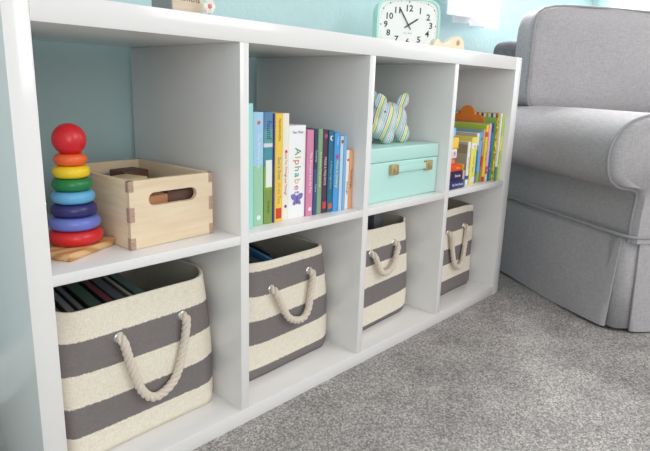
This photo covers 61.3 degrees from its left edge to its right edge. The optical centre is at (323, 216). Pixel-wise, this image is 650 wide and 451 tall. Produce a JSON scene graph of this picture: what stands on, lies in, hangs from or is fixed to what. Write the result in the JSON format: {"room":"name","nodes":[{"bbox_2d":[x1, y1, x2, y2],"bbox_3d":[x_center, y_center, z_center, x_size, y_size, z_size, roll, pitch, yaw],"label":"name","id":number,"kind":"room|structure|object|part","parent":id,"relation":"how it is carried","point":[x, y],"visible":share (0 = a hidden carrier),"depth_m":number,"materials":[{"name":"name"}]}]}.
{"room":"nursery","nodes":[
{"label":"nursery","id":0,"kind":"room"},
{"bbox_2d":[32,0,591,214],"bbox_3d":[-0.173,-0.908,1.456,0.120,2.440,4.800,14,18,42],"label":"wall","id":1,"kind":"structure","parent":0,"point":[88,87],"depth_m":1.23,"materials":[{"name":"teal paint"}]},
{"bbox_2d":[446,0,500,29],"bbox_3d":[0.855,-1.450,2.227,0.074,1.350,1.400,14,18,42],"label":"curtain","id":2,"kind":"object","parent":1,"relation":"hanging from","point":[483,13],"visible":1,"depth_m":2.15,"materials":[{"name":"white fabric"}]},
{"bbox_3d":[0.526,-1.369,1.852,0.020,1.318,0.210,14,18,42],"label":"panel","id":3,"kind":"part","parent":2,"relation":"part of","materials":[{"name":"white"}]},
{"bbox_2d":[592,0,649,10],"bbox_3d":[3.018,-0.895,1.819,4.010,2.440,0.120,14,18,42],"label":"wall","id":4,"kind":"structure","parent":0,"point":[628,4],"depth_m":3.01,"materials":[{"name":"paint"}]},
{"bbox_3d":[1.245,0.667,0.393,4.110,0.059,4.800,14,18,42],"label":"floor","id":5,"kind":"structure","parent":0,"visible":0},
{"bbox_2d":[0,0,521,450],"bbox_3d":[-0.040,-0.044,1.419,0.390,0.782,1.484,14,18,42],"label":"shelf unit","id":6,"kind":"object","parent":5,"relation":"on","point":[190,70],"visible":0.72,"depth_m":1.10,"materials":[{"name":"white wood"}]},
{"bbox_3d":[-0.541,0.060,0.905,0.390,0.782,0.034,14,18,42],"label":"panel","id":7,"kind":"part","parent":6,"relation":"part of","materials":[{"name":"white wood"}]},
{"bbox_2d":[48,123,115,261],"bbox_3d":[-0.410,-0.044,0.882,0.085,0.208,0.113,6,14,16],"label":"stacking toy","id":8,"kind":"object","parent":6,"relation":"on","point":[75,232],"visible":1,"depth_m":0.87,"materials":[{"name":"multicoloured wood"}]},
{"bbox_2d":[55,259,212,450],"bbox_3d":[-0.427,0.242,1.098,0.345,0.282,0.321,13,17,41],"label":"storage basket","id":9,"kind":"object","parent":6,"relation":"on","point":[131,366],"visible":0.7,"depth_m":0.98,"materials":[{"name":"beige fabric"}]},
{"bbox_2d":[54,291,75,311],"bbox_3d":[-0.477,0.224,1.005,0.026,0.167,0.186,-10,17,-40],"label":"case","id":10,"kind":"object","parent":9,"relation":"in","point":[61,304],"visible":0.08,"depth_m":0.95,"materials":[{"name":"grey plastic"}]},
{"bbox_2d":[53,286,84,310],"bbox_3d":[-0.465,0.221,1.017,0.023,0.166,0.186,-10,17,-40],"label":"case","id":11,"kind":"object","parent":9,"relation":"in","point":[59,290],"visible":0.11,"depth_m":0.98,"materials":[{"name":"grey"}]},
{"bbox_2d":[61,282,101,308],"bbox_3d":[-0.448,0.217,1.035,0.035,0.167,0.186,-10,17,-40],"label":"book","id":12,"kind":"object","parent":9,"relation":"in","point":[75,290],"visible":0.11,"depth_m":0.99,"materials":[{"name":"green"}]},
{"bbox_2d":[77,280,112,303],"bbox_3d":[-0.430,0.214,1.053,0.026,0.167,0.186,-10,17,-40],"label":"case","id":13,"kind":"object","parent":9,"relation":"in","point":[97,293],"visible":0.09,"depth_m":1.01,"materials":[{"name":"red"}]},
{"bbox_2d":[88,277,124,300],"bbox_3d":[-0.416,0.211,1.067,0.031,0.167,0.186,-10,17,-40],"label":"case","id":14,"kind":"object","parent":9,"relation":"in","point":[99,283],"visible":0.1,"depth_m":1.03,"materials":[{"name":"grey plastic"}]},
{"bbox_2d":[99,275,131,296],"bbox_3d":[-0.403,0.208,1.081,0.021,0.166,0.186,-10,17,-40],"label":"case","id":15,"kind":"object","parent":9,"relation":"in","point":[105,278],"visible":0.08,"depth_m":1.04,"materials":[{"name":"grey plastic"}]},
{"bbox_2d":[106,273,144,294],"bbox_3d":[-0.390,0.205,1.095,0.031,0.167,0.186,-10,17,-40],"label":"case","id":16,"kind":"object","parent":9,"relation":"in","point":[117,278],"visible":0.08,"depth_m":1.06,"materials":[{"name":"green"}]},
{"bbox_3d":[-0.308,0.263,1.006,0.039,0.151,0.146,13,17,41],"label":"rope handle","id":17,"kind":"part","parent":9,"relation":"part of","materials":[{"name":"beige fabric"}]},
{"bbox_2d":[85,158,212,250],"bbox_3d":[-0.356,-0.033,1.043,0.246,0.116,0.171,13,17,39],"label":"wooden box","id":18,"kind":"object","parent":6,"relation":"on","point":[126,213],"visible":0.74,"depth_m":0.96,"materials":[{"name":"brown wood"}]},
{"bbox_3d":[-0.409,-0.021,0.983,0.226,0.116,0.009,13,17,39],"label":"panel","id":19,"kind":"part","parent":18,"relation":"part of","materials":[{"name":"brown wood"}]},
{"bbox_3d":[-0.446,-0.053,1.116,0.009,0.116,0.169,13,17,39],"label":"panel","id":20,"kind":"part","parent":18,"relation":"part of","materials":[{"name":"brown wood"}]},
{"bbox_2d":[109,167,148,177],"bbox_3d":[-0.388,-0.046,1.101,0.050,0.096,0.056,11,16,34],"label":"wooden block","id":21,"kind":"object","parent":18,"relation":"in","point":[128,170],"visible":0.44,"depth_m":1.08,"materials":[{"name":"brown wood"}]},
{"bbox_2d":[113,174,147,180],"bbox_3d":[-0.368,-0.027,1.023,0.055,0.094,0.060,8,15,25],"label":"wooden block","id":22,"kind":"object","parent":18,"relation":"in","point":[129,177],"visible":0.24,"depth_m":1.01,"materials":[{"name":"brown wood"}]},
{"bbox_2d":[149,192,167,204],"bbox_3d":[-0.312,-0.004,0.973,0.050,0.075,0.052,12,16,36],"label":"wooden block","id":23,"kind":"object","parent":18,"relation":"in","point":[155,197],"visible":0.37,"depth_m":0.96,"materials":[{"name":"brown wood"}]},
{"bbox_3d":[-0.267,-0.013,0.969,0.009,0.116,0.169,13,17,39],"label":"panel","id":24,"kind":"part","parent":18,"relation":"part of","materials":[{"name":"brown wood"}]},
{"bbox_3d":[-0.304,-0.045,1.103,0.226,0.116,0.009,13,17,39],"label":"panel","id":25,"kind":"part","parent":18,"relation":"part of","materials":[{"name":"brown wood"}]},
{"bbox_2d":[160,187,193,201],"bbox_3d":[-0.276,-0.015,1.021,0.052,0.078,0.052,-10,17,-41],"label":"wooden block","id":26,"kind":"object","parent":18,"relation":"in","point":[183,193],"visible":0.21,"depth_m":0.99,"materials":[{"name":"brown wood"}]},
{"bbox_2d":[151,0,202,13],"bbox_3d":[-0.250,-0.372,0.934,0.063,0.062,0.063,12,17,38],"label":"block","id":27,"kind":"object","parent":6,"relation":"on","point":[196,6],"visible":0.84,"depth_m":0.92,"materials":[{"name":"brown wood"}]},
{"bbox_2d":[151,0,171,8],"bbox_3d":[-0.270,-0.367,0.911,0.056,0.056,0.001,12,17,38],"label":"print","id":28,"kind":"object","parent":27,"relation":"attached to","point":[167,4],"depth_m":0.91},
{"bbox_2d":[203,0,214,14],"bbox_3d":[-0.192,-0.350,0.924,0.009,0.028,0.025,14,18,42],"label":"flower","id":29,"kind":"object","parent":6,"relation":"on","point":[208,5],"visible":0.98,"depth_m":0.92,"materials":[{"name":"beige plant"}]},
{"bbox_2d":[249,103,252,228],"bbox_3d":[-0.230,-0.113,1.125,0.235,0.242,0.030,14,18,42],"label":"book","id":30,"kind":"object","parent":6,"relation":"on","point":[250,104],"visible":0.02,"depth_m":1.05,"materials":[{"name":"teal paper"}]},
{"bbox_2d":[253,111,262,225],"bbox_3d":[-0.204,-0.109,1.153,0.210,0.225,0.025,14,18,42],"label":"book","id":31,"kind":"object","parent":6,"relation":"on","point":[257,116],"visible":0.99,"depth_m":1.08,"materials":[{"name":"blue paper"}]},
{"bbox_2d":[253,110,272,223],"bbox_3d":[-0.185,-0.113,1.170,0.210,0.225,0.022,14,18,42],"label":"book","id":32,"kind":"object","parent":6,"relation":"on","point":[267,116],"visible":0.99,"depth_m":1.10,"materials":[{"name":"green paper"}]},
{"bbox_3d":[-0.030,-0.406,1.333,0.390,0.038,1.411,14,18,42],"label":"panel","id":33,"kind":"part","parent":6,"relation":"part of","materials":[{"name":"white wood"}]},
{"bbox_2d":[272,113,274,222],"bbox_3d":[-0.172,-0.112,1.176,0.200,0.222,0.003,14,18,42],"label":"book","id":34,"kind":"object","parent":6,"relation":"on","point":[273,171],"visible":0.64,"depth_m":1.11,"materials":[{"name":"blue paper"}]},
{"bbox_2d":[274,113,282,221],"bbox_3d":[-0.162,-0.114,1.185,0.200,0.222,0.020,14,18,42],"label":"book","id":35,"kind":"object","parent":6,"relation":"on","point":[278,116],"visible":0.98,"depth_m":1.12,"materials":[{"name":"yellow paper"}]},
{"bbox_2d":[273,112,288,220],"bbox_3d":[-0.150,-0.117,1.200,0.200,0.222,0.017,14,18,42],"label":"book","id":36,"kind":"object","parent":6,"relation":"on","point":[285,158],"visible":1,"depth_m":1.13,"materials":[{"name":"white paper"}]},
{"bbox_2d":[249,234,325,380],"bbox_3d":[-0.177,0.193,1.360,0.328,0.274,0.304,13,17,39],"label":"storage basket","id":37,"kind":"object","parent":6,"relation":"on","point":[287,292],"visible":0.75,"depth_m":1.26,"materials":[{"name":"beige fabric"}]},
{"bbox_2d":[249,255,260,263],"bbox_3d":[-0.197,0.208,1.305,0.022,0.252,0.190,-7,16,-34],"label":"folder","id":38,"kind":"object","parent":37,"relation":"in","point":[251,259],"visible":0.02,"depth_m":1.22,"materials":[{"name":"grey"}]},
{"bbox_2d":[249,246,272,261],"bbox_3d":[-0.178,0.200,1.327,0.010,0.258,0.200,-7,16,-34],"label":"folder","id":39,"kind":"object","parent":37,"relation":"in","point":[254,253],"visible":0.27,"depth_m":1.26,"materials":[{"name":"blue plastic"}]},
{"bbox_2d":[249,242,274,258],"bbox_3d":[-0.169,0.195,1.351,0.012,0.258,0.170,-7,16,-34],"label":"folder","id":40,"kind":"object","parent":37,"relation":"in","point":[253,245],"visible":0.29,"depth_m":1.29,"materials":[{"name":"grey"}]},
{"bbox_3d":[-0.071,0.189,1.257,0.039,0.123,0.140,13,17,39],"label":"rope handle","id":41,"kind":"part","parent":37,"relation":"part of","materials":[{"name":"beige fabric"}]},
{"bbox_2d":[288,123,305,218],"bbox_3d":[-0.127,-0.110,1.227,0.201,0.197,0.048,14,18,42],"label":"book","id":42,"kind":"object","parent":6,"relation":"on","point":[297,132],"visible":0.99,"depth_m":1.16,"materials":[{"name":"white paper"}]},
{"bbox_3d":[-0.052,0.321,1.502,0.390,0.032,1.411,14,18,42],"label":"panel","id":43,"kind":"part","parent":6,"relation":"part of","materials":[{"name":"white wood"}]},
{"bbox_2d":[304,129,313,215],"bbox_3d":[-0.097,-0.109,1.247,0.190,0.187,0.019,14,18,42],"label":"book","id":44,"kind":"object","parent":6,"relation":"on","point":[309,145],"visible":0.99,"depth_m":1.18,"materials":[{"name":"pink paper"}]},
{"bbox_2d":[306,128,317,214],"bbox_3d":[-0.085,-0.111,1.258,0.190,0.188,0.010,14,18,42],"label":"book","id":45,"kind":"object","parent":6,"relation":"on","point":[315,155],"visible":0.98,"depth_m":1.19,"materials":[{"name":"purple paper"}]},
{"bbox_2d":[306,127,322,213],"bbox_3d":[-0.076,-0.113,1.267,0.190,0.188,0.013,14,18,42],"label":"book","id":46,"kind":"object","parent":6,"relation":"on","point":[320,131],"visible":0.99,"depth_m":1.20,"materials":[{"name":"green paper"}]},
{"bbox_2d":[321,129,327,212],"bbox_3d":[-0.065,-0.114,1.280,0.190,0.185,0.016,14,18,42],"label":"book","id":47,"kind":"object","parent":6,"relation":"on","point":[325,132],"visible":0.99,"depth_m":1.22,"materials":[{"name":"purple paper"}]},
{"bbox_2d":[324,129,333,211],"bbox_3d":[-0.052,-0.116,1.291,0.190,0.184,0.015,14,18,42],"label":"book","id":48,"kind":"object","parent":6,"relation":"on","point":[330,132],"visible":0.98,"depth_m":1.23,"materials":[{"name":"blue paper"}]},
{"bbox_2d":[331,132,339,210],"bbox_3d":[-0.038,-0.116,1.302,0.190,0.179,0.016,14,18,42],"label":"book","id":49,"kind":"object","parent":6,"relation":"on","point":[336,149],"visible":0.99,"depth_m":1.24,"materials":[{"name":"blue paper"}]},
{"bbox_2d":[337,136,343,209],"bbox_3d":[-0.024,-0.112,1.310,0.180,0.170,0.010,14,18,42],"label":"book","id":50,"kind":"object","parent":6,"relation":"on","point":[341,137],"visible":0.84,"depth_m":1.25,"materials":[{"name":"blue paper"}]},
{"bbox_2d":[340,135,346,209],"bbox_3d":[-0.017,-0.114,1.318,0.180,0.170,0.009,14,18,42],"label":"book","id":51,"kind":"object","parent":6,"relation":"on","point":[345,137],"visible":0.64,"depth_m":1.26,"materials":[{"name":"blue paper"}]},
{"bbox_2d":[344,149,349,208],"bbox_3d":[0.001,-0.098,1.320,0.150,0.138,0.010,14,18,42],"label":"book","id":52,"kind":"object","parent":6,"relation":"on","point":[348,151],"visible":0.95,"depth_m":1.27,"materials":[{"name":"white paper"}]},
{"bbox_2d":[347,149,353,207],"bbox_3d":[0.010,-0.099,1.329,0.150,0.137,0.012,14,18,42],"label":"book","id":53,"kind":"object","parent":6,"relation":"on","point":[351,151],"visible":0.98,"depth_m":1.28,"materials":[{"name":"brown paper"}]},
{"bbox_2d":[362,212,406,330],"bbox_3d":[0.065,0.136,1.607,0.327,0.287,0.298,12,17,39],"label":"storage basket","id":54,"kind":"object","parent":6,"relation":"on","point":[386,259],"visible":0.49,"depth_m":1.52,"materials":[{"name":"beige fabric"}]},
{"bbox_2d":[367,213,381,229],"bbox_3d":[0.085,0.117,1.641,0.035,0.292,0.190,-10,18,-42],"label":"folder","id":55,"kind":"object","parent":54,"relation":"in","point":[374,221],"visible":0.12,"depth_m":1.54,"materials":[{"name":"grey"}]},
{"bbox_3d":[0.166,0.117,1.497,0.040,0.089,0.128,12,17,39],"label":"rope handle","id":56,"kind":"part","parent":54,"relation":"part of","materials":[{"name":"beige fabric"}]},
{"bbox_2d":[369,138,438,203],"bbox_3d":[0.127,-0.134,1.499,0.252,0.136,0.315,14,18,42],"label":"case","id":57,"kind":"object","parent":6,"relation":"on","point":[407,168],"visible":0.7,"depth_m":1.42,"materials":[{"name":"teal paper"}]},
{"bbox_2d":[372,90,408,143],"bbox_3d":[0.162,-0.266,1.467,0.109,0.140,0.179,14,18,42],"label":"teddy bear","id":58,"kind":"object","parent":57,"relation":"on","point":[389,118],"visible":0.78,"depth_m":1.42},
{"bbox_3d":[0.124,-0.184,1.492,0.240,0.036,0.315,14,18,42],"label":"lid","id":59,"kind":"part","parent":57,"relation":"part of","materials":[{"name":"teal paper"}]},
{"bbox_3d":[0.232,-0.128,1.436,0.003,0.017,0.154,14,18,42],"label":"strap handle","id":60,"kind":"part","parent":57,"relation":"part of","materials":[{"name":"teal paper"}]},
{"bbox_2d":[372,0,440,44],"bbox_3d":[0.244,-0.565,1.635,0.188,0.150,0.068,0,13,-7],"label":"clock","id":61,"kind":"object","parent":6,"relation":"on","point":[413,21],"visible":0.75,"depth_m":1.60,"materials":[{"name":"teal paint"}]},
{"bbox_2d":[430,36,463,49],"bbox_3d":[0.342,-0.478,1.517,0.103,0.039,0.020,-5,15,-26],"label":"wooden toy","id":62,"kind":"object","parent":6,"relation":"on","point":[456,42],"visible":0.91,"depth_m":1.51,"materials":[{"name":"brown wood"}]},
{"bbox_2d":[440,198,472,295],"bbox_3d":[0.318,0.086,1.860,0.326,0.286,0.305,13,17,40],"label":"storage basket","id":63,"kind":"object","parent":6,"relation":"on","point":[459,222],"visible":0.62,"depth_m":1.78,"materials":[{"name":"beige fabric"}]},
{"bbox_3d":[0.424,0.103,1.762,0.036,0.148,0.122,13,17,40],"label":"rope handle","id":64,"kind":"part","parent":63,"relation":"part of","materials":[{"name":"beige fabric"}]},
{"bbox_2d":[449,179,464,189],"bbox_3d":[0.349,-0.099,1.624,0.098,0.024,0.102,14,18,42],"label":"book","id":65,"kind":"object","parent":6,"relation":"on","point":[456,184],"visible":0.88,"depth_m":1.59,"materials":[{"name":"blue paper"}]},
{"bbox_2d":[450,170,464,181],"bbox_3d":[0.348,-0.124,1.616,0.098,0.028,0.096,14,18,42],"label":"book","id":66,"kind":"object","parent":65,"relation":"on","point":[456,175],"visible":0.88,"depth_m":1.59,"materials":[{"name":"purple paper"}]},
{"bbox_2d":[450,163,463,171],"bbox_3d":[0.347,-0.146,1.609,0.098,0.018,0.090,14,18,42],"label":"book","id":67,"kind":"object","parent":66,"relation":"on","point":[457,166],"visible":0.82,"depth_m":1.58,"materials":[{"name":"orange paper"}]},
{"bbox_3d":[0.344,-0.158,1.579,0.054,0.018,0.047,14,18,42],"label":"block","id":68,"kind":"object","parent":67,"relation":"on","visible":0},
{"bbox_2d":[452,149,456,157],"bbox_3d":[0.346,-0.180,1.575,0.055,0.026,0.053,14,18,42],"label":"block","id":69,"kind":"object","parent":68,"relation":"on","point":[454,151],"visible":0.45,"depth_m":1.56,"materials":[{"name":"white"}]},
{"bbox_2d":[452,137,458,148],"bbox_3d":[0.349,-0.210,1.571,0.054,0.033,0.058,14,18,42],"label":"block","id":70,"kind":"object","parent":69,"relation":"on","point":[455,139],"visible":0.29,"depth_m":1.56,"materials":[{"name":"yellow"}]},
{"bbox_2d":[452,140,457,147],"bbox_3d":[0.368,-0.205,1.553,0.001,0.021,0.041,14,18,42],"label":"print","id":71,"kind":"object","parent":70,"relation":"on","point":[455,142],"depth_m":1.56},
{"bbox_2d":[455,141,470,184],"bbox_3d":[0.393,-0.172,1.707,0.130,0.130,0.016,14,18,42],"label":"book","id":72,"kind":"object","parent":6,"relation":"on","point":[463,151],"visible":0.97,"depth_m":1.66,"materials":[{"name":"white paper"}]},
{"bbox_2d":[456,135,477,183],"bbox_3d":[0.408,-0.182,1.724,0.140,0.143,0.031,14,18,42],"label":"book","id":73,"kind":"object","parent":6,"relation":"on","point":[473,140],"visible":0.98,"depth_m":1.68,"materials":[{"name":"yellow paper"}]},
{"bbox_2d":[456,131,479,182],"bbox_3d":[0.419,-0.192,1.746,0.150,0.154,0.016,14,18,42],"label":"book","id":74,"kind":"object","parent":6,"relation":"on","point":[457,132],"visible":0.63,"depth_m":1.70,"materials":[{"name":"white paper"}]},
{"bbox_2d":[456,132,476,136],"bbox_3d":[0.413,-0.191,1.741,0.145,0.152,0.001,14,18,42],"label":"print","id":75,"kind":"object","parent":74,"relation":"attached to","point":[457,133],"depth_m":1.70},
{"bbox_2d":[456,130,482,182],"bbox_3d":[0.428,-0.196,1.762,0.160,0.155,0.018,14,18,42],"label":"book","id":76,"kind":"object","parent":6,"relation":"on","point":[481,133],"visible":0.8,"depth_m":1.71,"materials":[{"name":"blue paper"}]},
{"bbox_2d":[455,105,484,122],"bbox_3d":[0.462,-0.248,1.817,0.137,0.234,0.006,14,18,42],"label":"book","id":77,"kind":"object","parent":6,"relation":"on","point":[467,112],"visible":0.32,"depth_m":1.79,"materials":[{"name":"orange paper"}]},
{"bbox_2d":[455,127,485,181],"bbox_3d":[0.440,-0.203,1.772,0.160,0.165,0.013,14,18,42],"label":"book","id":78,"kind":"object","parent":6,"relation":"on","point":[457,128],"visible":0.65,"depth_m":1.72,"materials":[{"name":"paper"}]},
{"bbox_2d":[455,127,482,131],"bbox_3d":[0.435,-0.202,1.768,0.156,0.163,0.001,14,18,42],"label":"print","id":79,"kind":"object","parent":78,"relation":"attached to","point":[457,128],"depth_m":1.73},
{"bbox_2d":[454,122,488,181],"bbox_3d":[0.449,-0.212,1.782,0.170,0.178,0.015,14,18,42],"label":"book","id":80,"kind":"object","parent":6,"relation":"on","point":[466,125],"visible":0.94,"depth_m":1.73,"materials":[{"name":"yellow paper"}]},
{"bbox_2d":[455,121,491,180],"bbox_3d":[0.457,-0.217,1.794,0.180,0.182,0.013,14,18,42],"label":"book","id":81,"kind":"object","parent":6,"relation":"on","point":[489,124],"visible":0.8,"depth_m":1.74,"materials":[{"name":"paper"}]},
{"bbox_2d":[455,111,499,179],"bbox_3d":[0.479,-0.238,1.819,0.200,0.214,0.015,14,18,42],"label":"book","id":82,"kind":"object","parent":6,"relation":"on","point":[489,117],"visible":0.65,"depth_m":1.75,"materials":[{"name":"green paper"}]},
{"bbox_2d":[479,112,497,179],"bbox_3d":[0.473,-0.237,1.815,0.195,0.212,0.001,14,18,42],"label":"print","id":83,"kind":"object","parent":82,"relation":"attached to","point":[489,117],"depth_m":1.75},
{"bbox_2d":[464,121,494,180],"bbox_3d":[0.468,-0.218,1.803,0.180,0.182,0.012,14,18,42],"label":"book","id":84,"kind":"object","parent":6,"relation":"on","point":[493,124],"visible":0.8,"depth_m":1.74,"materials":[{"name":"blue paper"}]},
{"bbox_3d":[0.460,-0.148,1.931,0.390,0.782,0.039,14,18,42],"label":"panel","id":85,"kind":"part","parent":6,"relation":"part of","materials":[{"name":"white wood"}]},
{"bbox_2d":[493,113,502,179],"bbox_3d":[0.490,-0.239,1.825,0.200,0.213,0.008,14,18,42],"label":"book","id":86,"kind":"object","parent":6,"relation":"on","point":[501,114],"visible":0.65,"depth_m":1.76,"materials":[{"name":"white paper"}]},
{"bbox_2d":[496,115,504,179],"bbox_3d":[0.499,-0.237,1.832,0.200,0.208,0.010,14,18,42],"label":"book","id":87,"kind":"object","parent":6,"relation":"on","point":[503,117],"visible":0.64,"depth_m":1.76,"materials":[{"name":"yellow paper"}]},
{"bbox_2d":[192,271,649,450],"bbox_3d":[0.469,0.383,1.374,1.346,0.002,2.602,14,18,42],"label":"carpet","id":88,"kind":"structure","parent":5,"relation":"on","point":[515,369],"depth_m":1.26,"materials":[{"name":"grey carpet"}]},
{"bbox_2d":[493,5,649,331],"bbox_3d":[1.226,-0.256,2.016,1.168,0.992,0.945,-2,14,-14],"label":"armchair","id":89,"kind":"object","parent":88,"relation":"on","point":[576,234],"visible":0.84,"depth_m":1.82,"materials":[{"name":"grey fabric"}]},
{"bbox_3d":[1.141,-0.420,2.330,0.956,0.572,0.117,-2,14,-14],"label":"frame","id":90,"kind":"part","parent":89,"relation":"part of","materials":[{"name":"fabric"}]},
{"bbox_3d":[0.731,0.102,1.984,0.045,0.282,0.820,-2,14,-14],"label":"skirt panel","id":91,"kind":"part","parent":89,"relation":"part of","materials":[{"name":"grey fabric"}]},
{"bbox_3d":[0.828,-0.191,1.898,0.333,0.366,0.818,-2,14,-14],"label":"arm","id":92,"kind":"part","parent":89,"relation":"part of","materials":[{"name":"grey fabric"}]},
{"bbox_2d":[515,7,649,112],"bbox_3d":[1.182,-0.591,2.151,0.940,0.403,0.198,-2,14,-14],"label":"cushion","id":93,"kind":"object","parent":89,"relation":"on","point":[579,57],"depth_m":2.02,"materials":[{"name":"grey fabric"}]},
{"bbox_3d":[1.326,0.192,1.675,0.884,0.282,0.048,-2,14,-14],"label":"skirt panel","id":94,"kind":"part","parent":89,"relation":"part of","materials":[{"name":"grey fabric"}]}
]}

